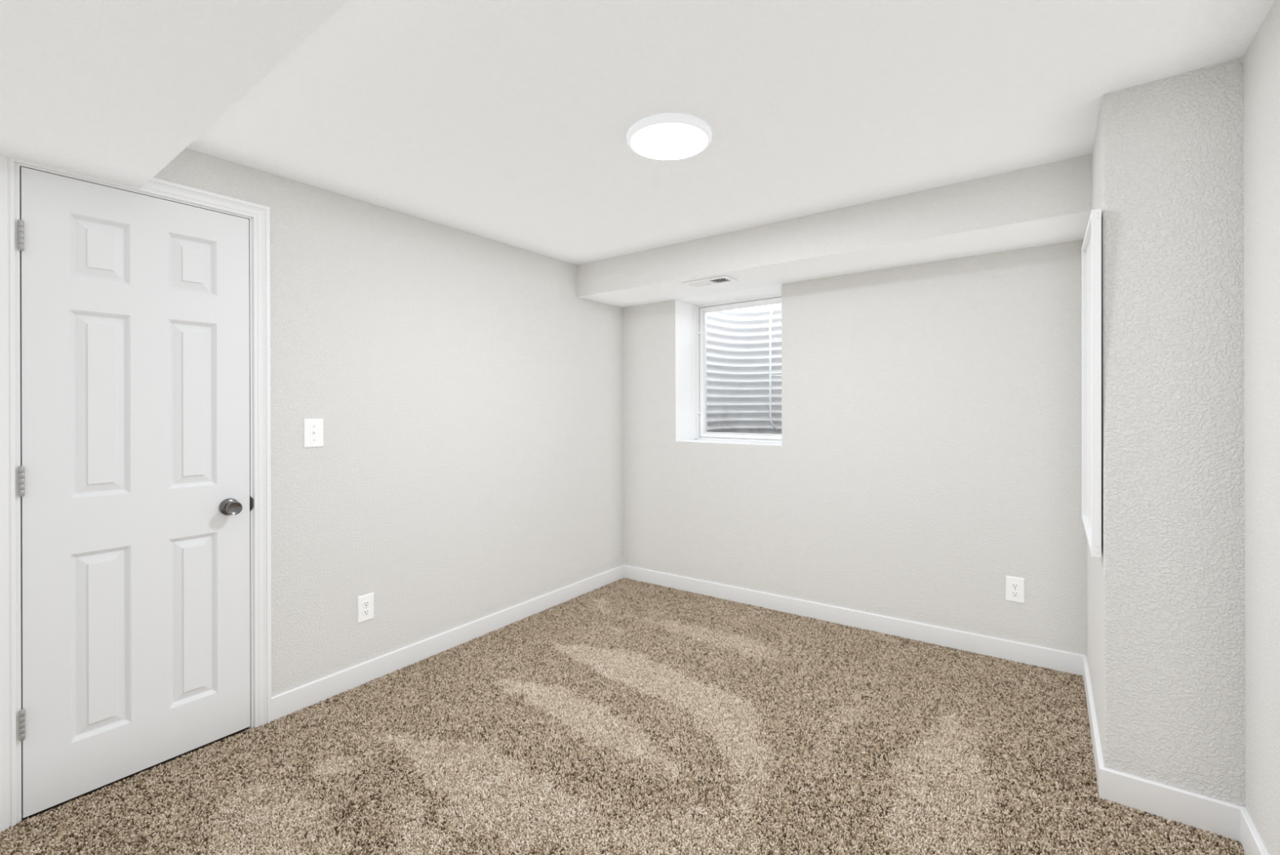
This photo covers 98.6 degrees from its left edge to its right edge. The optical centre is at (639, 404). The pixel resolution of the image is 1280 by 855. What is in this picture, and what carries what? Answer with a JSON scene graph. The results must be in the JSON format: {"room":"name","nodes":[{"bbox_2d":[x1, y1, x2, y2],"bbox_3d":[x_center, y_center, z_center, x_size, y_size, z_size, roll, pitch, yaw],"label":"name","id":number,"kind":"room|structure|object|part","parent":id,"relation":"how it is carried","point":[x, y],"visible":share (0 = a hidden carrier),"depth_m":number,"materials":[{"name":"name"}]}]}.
{"room":"empty basement room","nodes":[
{"label":"empty basement room","id":0,"kind":"room"},
{"bbox_2d":[0,0,349,188],"bbox_3d":[-0.807,-0.941,0.695,3.026,0.354,0.868,0,0,36],"label":"ceiling","id":1,"kind":"structure","parent":0,"point":[114,91],"depth_m":1.25,"materials":[{"name":"white paint"}]},
{"bbox_2d":[153,147,623,696],"bbox_3d":[-1.133,0.168,2.929,0.160,2.570,4.070,0,0,36],"label":"wall","id":2,"kind":"structure","parent":0,"point":[468,467],"depth_m":2.79,"materials":[{"name":"white paint"}]},
{"bbox_2d":[17,166,250,817],"bbox_3d":[-1.739,0.274,1.952,0.098,2.033,0.618,0,0,36],"label":"door","id":3,"kind":"structure","parent":2,"relation":"in","point":[134,468],"depth_m":1.92,"materials":[{"name":"white paint"}]},
{"bbox_3d":[-1.831,-0.523,1.866,0.014,0.211,0.148,0,0,36],"label":"panel","id":4,"kind":"part","parent":3,"relation":"part of","materials":[{"name":"white paint"}]},
{"bbox_3d":[-1.829,-0.002,1.866,0.014,0.620,0.148,0,0,36],"label":"panel","id":5,"kind":"part","parent":3,"relation":"part of","materials":[{"name":"white paint"}]},
{"bbox_3d":[-1.827,0.800,1.866,0.014,0.618,0.148,0,0,36],"label":"panel","id":6,"kind":"part","parent":3,"relation":"part of","materials":[{"name":"white paint"}]},
{"bbox_3d":[-1.682,-0.524,2.067,0.014,0.211,0.145,0,0,36],"label":"panel","id":7,"kind":"part","parent":3,"relation":"part of","materials":[{"name":"white paint"}]},
{"bbox_3d":[-1.680,-0.002,2.067,0.014,0.620,0.145,0,0,36],"label":"panel","id":8,"kind":"part","parent":3,"relation":"part of","materials":[{"name":"white paint"}]},
{"bbox_3d":[-1.678,0.800,2.067,0.014,0.618,0.145,0,0,36],"label":"panel","id":9,"kind":"part","parent":3,"relation":"part of","materials":[{"name":"white paint"}]},
{"bbox_3d":[-1.578,0.399,2.130,0.052,0.052,0.052,0,0,36],"label":"knob","id":10,"kind":"part","parent":3,"relation":"part of","materials":[{"name":"silver metal"}]},
{"bbox_2d":[0,155,271,831],"bbox_3d":[-1.789,0.258,1.992,0.136,2.134,0.750,0,0,36],"label":"door frame","id":11,"kind":"structure","parent":2,"relation":"attached to","point":[258,215],"depth_m":1.71,"materials":[{"name":"white paint"}]},
{"bbox_3d":[-1.573,0.397,2.222,0.032,0.062,0.010,0,0,36],"label":"strike plate","id":12,"kind":"part","parent":11,"relation":"part of","materials":[{"name":"grey metal"}]},
{"bbox_2d":[303,418,323,447],"bbox_3d":[-1.417,0.124,2.395,0.018,0.124,0.080,0,0,36],"label":"light switch","id":13,"kind":"object","parent":2,"relation":"attached to","point":[313,428],"visible":1,"depth_m":2.39,"materials":[{"name":"white plastic"}]},
{"bbox_2d":[357,591,373,622],"bbox_3d":[-1.284,0.952,2.580,0.008,0.123,0.076,0,0,36],"label":"wall outlet","id":14,"kind":"object","parent":2,"relation":"attached to","point":[366,602],"visible":1,"depth_m":2.58,"materials":[{"name":"white plastic"}]},
{"bbox_2d":[362,608,369,615],"bbox_3d":[-1.282,0.971,2.578,0.003,0.028,0.034,0,0,36],"label":"receptacle","id":15,"kind":"object","parent":14,"relation":"attached to","point":[366,611],"depth_m":2.58,"materials":[{"name":"white plastic"}]},
{"bbox_2d":[362,600,369,607],"bbox_3d":[-1.283,0.932,2.578,0.003,0.028,0.034,0,0,36],"label":"receptacle","id":16,"kind":"object","parent":14,"relation":"attached to","point":[366,603],"depth_m":2.58,"materials":[{"name":"white plastic"}]},
{"bbox_2d":[271,564,623,721],"bbox_3d":[-0.818,1.258,3.206,0.013,0.112,2.354,0,0,36],"label":"baseboard","id":17,"kind":"structure","parent":2,"relation":"attached to","point":[295,699],"depth_m":2.80,"materials":[{"name":"white paint"}]},
{"bbox_2d":[16,631,1207,854],"bbox_3d":[0.181,1.371,1.960,3.500,0.256,4.070,0,0,36],"label":"floor","id":18,"kind":"structure","parent":0,"point":[247,727],"depth_m":1.83,"materials":[{"name":"brown carpet"}]},
{"bbox_2d":[0,577,1246,854],"bbox_3d":[0.110,1.274,1.926,3.025,0.071,3.310,0,0,36],"label":"carpet","id":19,"kind":"object","parent":18,"relation":"on","point":[691,645],"visible":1,"depth_m":1.98,"materials":[{"name":"beige carpet"}]},
{"bbox_2d":[186,0,1275,265],"bbox_3d":[0.174,-1.093,1.960,3.500,0.295,4.070,0,0,36],"label":"ceiling","id":20,"kind":"structure","parent":0,"point":[507,122],"depth_m":1.76,"materials":[{"name":"white paint"}]},
{"bbox_2d":[626,112,711,160],"bbox_3d":[0.105,-0.961,1.987,0.307,0.036,0.307,0,0,36],"label":"ceiling light","id":21,"kind":"object","parent":20,"relation":"in","point":[668,136],"visible":1,"depth_m":1.94,"materials":[{"name":"white plastic"}]},
{"bbox_2d":[630,123,707,159],"bbox_3d":[0.105,-0.944,1.987,0.277,0.003,0.277,0,0,-35],"label":"diffuser","id":22,"kind":"object","parent":21,"relation":"attached to","point":[656,141],"depth_m":1.96,"materials":[{"name":"white plastic"}]},
{"bbox_2d":[577,154,1092,307],"bbox_3d":[0.813,-0.929,3.145,2.717,0.387,0.506,0,0,36],"label":"soffit","id":23,"kind":"structure","parent":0,"point":[1051,202],"depth_m":2.71,"materials":[{"name":"white paint"}]},
{"bbox_2d":[681,275,737,288],"bbox_3d":[0.420,-0.739,3.317,0.300,0.013,0.158,0,0,36],"label":"air vent","id":24,"kind":"object","parent":23,"relation":"in","point":[721,279],"visible":1,"depth_m":3.31,"materials":[{"name":"white metal"}]},
{"bbox_2d":[622,239,1086,654],"bbox_3d":[1.224,0.161,3.425,3.360,2.570,0.430,0,0,36],"label":"wall","id":25,"kind":"structure","parent":0,"point":[928,455],"depth_m":3.02,"materials":[{"name":"white paint"}]},
{"bbox_2d":[693,294,782,442],"bbox_3d":[0.748,-0.245,3.893,0.781,1.003,0.132,0,0,36],"label":"window","id":26,"kind":"structure","parent":25,"relation":"in","point":[700,319],"depth_m":4.08,"materials":[{"name":"white plastic"}]},
{"bbox_2d":[706,306,782,434],"bbox_3d":[1.030,-0.239,4.275,1.008,1.162,0.704,0,0,36],"label":"window well","id":27,"kind":"object","parent":25,"relation":"attached to","point":[738,342],"visible":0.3,"depth_m":4.67,"materials":[{"name":"metal"}]},
{"bbox_2d":[768,308,782,430],"bbox_3d":[1.249,-0.293,4.465,0.407,1.018,0.092,0,0,36],"label":"ladder","id":28,"kind":"object","parent":27,"relation":"in","point":[770,339],"visible":0.49,"depth_m":4.54,"materials":[{"name":"white metal"}]},
{"bbox_2d":[623,564,1084,676],"bbox_3d":[0.965,1.234,3.343,2.717,0.150,0.013,0,0,36],"label":"baseboard","id":29,"kind":"structure","parent":25,"relation":"attached to","point":[1057,660],"depth_m":3.06,"materials":[{"name":"white paint"}]},
{"bbox_2d":[1005,575,1024,603],"bbox_3d":[1.840,0.906,2.699,0.076,0.123,0.008,0,0,36],"label":"wall outlet","id":30,"kind":"object","parent":25,"relation":"attached to","point":[1015,586],"visible":1,"depth_m":2.70,"materials":[{"name":"white plastic"}]},
{"bbox_2d":[1010,590,1019,596],"bbox_3d":[1.839,0.926,2.697,0.034,0.028,0.003,0,0,36],"label":"receptacle","id":31,"kind":"object","parent":30,"relation":"attached to","point":[1013,593],"depth_m":2.70,"materials":[{"name":"white plastic"}]},
{"bbox_2d":[1010,582,1019,588],"bbox_3d":[1.838,0.887,2.697,0.034,0.028,0.003,0,0,36],"label":"receptacle","id":32,"kind":"object","parent":30,"relation":"attached to","point":[1013,584],"depth_m":2.70,"materials":[{"name":"white plastic"}]},
{"bbox_2d":[1086,57,1245,807],"bbox_3d":[1.962,0.159,2.004,0.483,2.570,0.978,0,0,36],"label":"wall","id":33,"kind":"structure","parent":0,"point":[1166,589],"depth_m":1.66,"materials":[{"name":"white paint"}]},
{"bbox_2d":[1081,208,1101,557],"bbox_3d":[1.644,-0.075,2.009,0.024,1.132,0.658,0,0,36],"label":"wall panel","id":34,"kind":"object","parent":33,"relation":"attached to","point":[1091,245],"visible":1,"depth_m":1.77,"materials":[{"name":"white paint"}]},
{"bbox_3d":[1.650,-0.075,2.005,0.010,1.074,0.584,0,2,36],"label":"panel","id":35,"kind":"part","parent":34,"relation":"part of","materials":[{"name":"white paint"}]},
{"bbox_2d":[1083,654,1104,795],"bbox_3d":[1.762,1.208,2.146,0.013,0.108,0.991,0,0,36],"label":"baseboard","id":36,"kind":"structure","parent":33,"relation":"attached to","point":[1097,752],"depth_m":2.04,"materials":[{"name":"white paint"}]},
{"bbox_2d":[1099,766,1244,842],"bbox_3d":[1.595,1.205,1.661,0.322,0.110,0.013,0,0,36],"label":"baseboard","id":37,"kind":"structure","parent":33,"relation":"attached to","point":[1220,817],"depth_m":1.65,"materials":[{"name":"white paint"}]},
{"bbox_2d":[1243,0,1279,854],"bbox_3d":[1.010,0.162,0.457,0.174,2.570,2.642,0,0,36],"label":"wall","id":38,"kind":"structure","parent":0,"point":[1261,60],"depth_m":1.43,"materials":[{"name":"white paint"}]},
{"bbox_2d":[1240,807,1268,854],"bbox_3d":[0.938,1.200,0.512,0.013,0.113,2.642,0,0,36],"label":"baseboard","id":39,"kind":"structure","parent":38,"relation":"attached to","point":[1251,840],"depth_m":1.50,"materials":[{"name":"white paint"}]}
]}

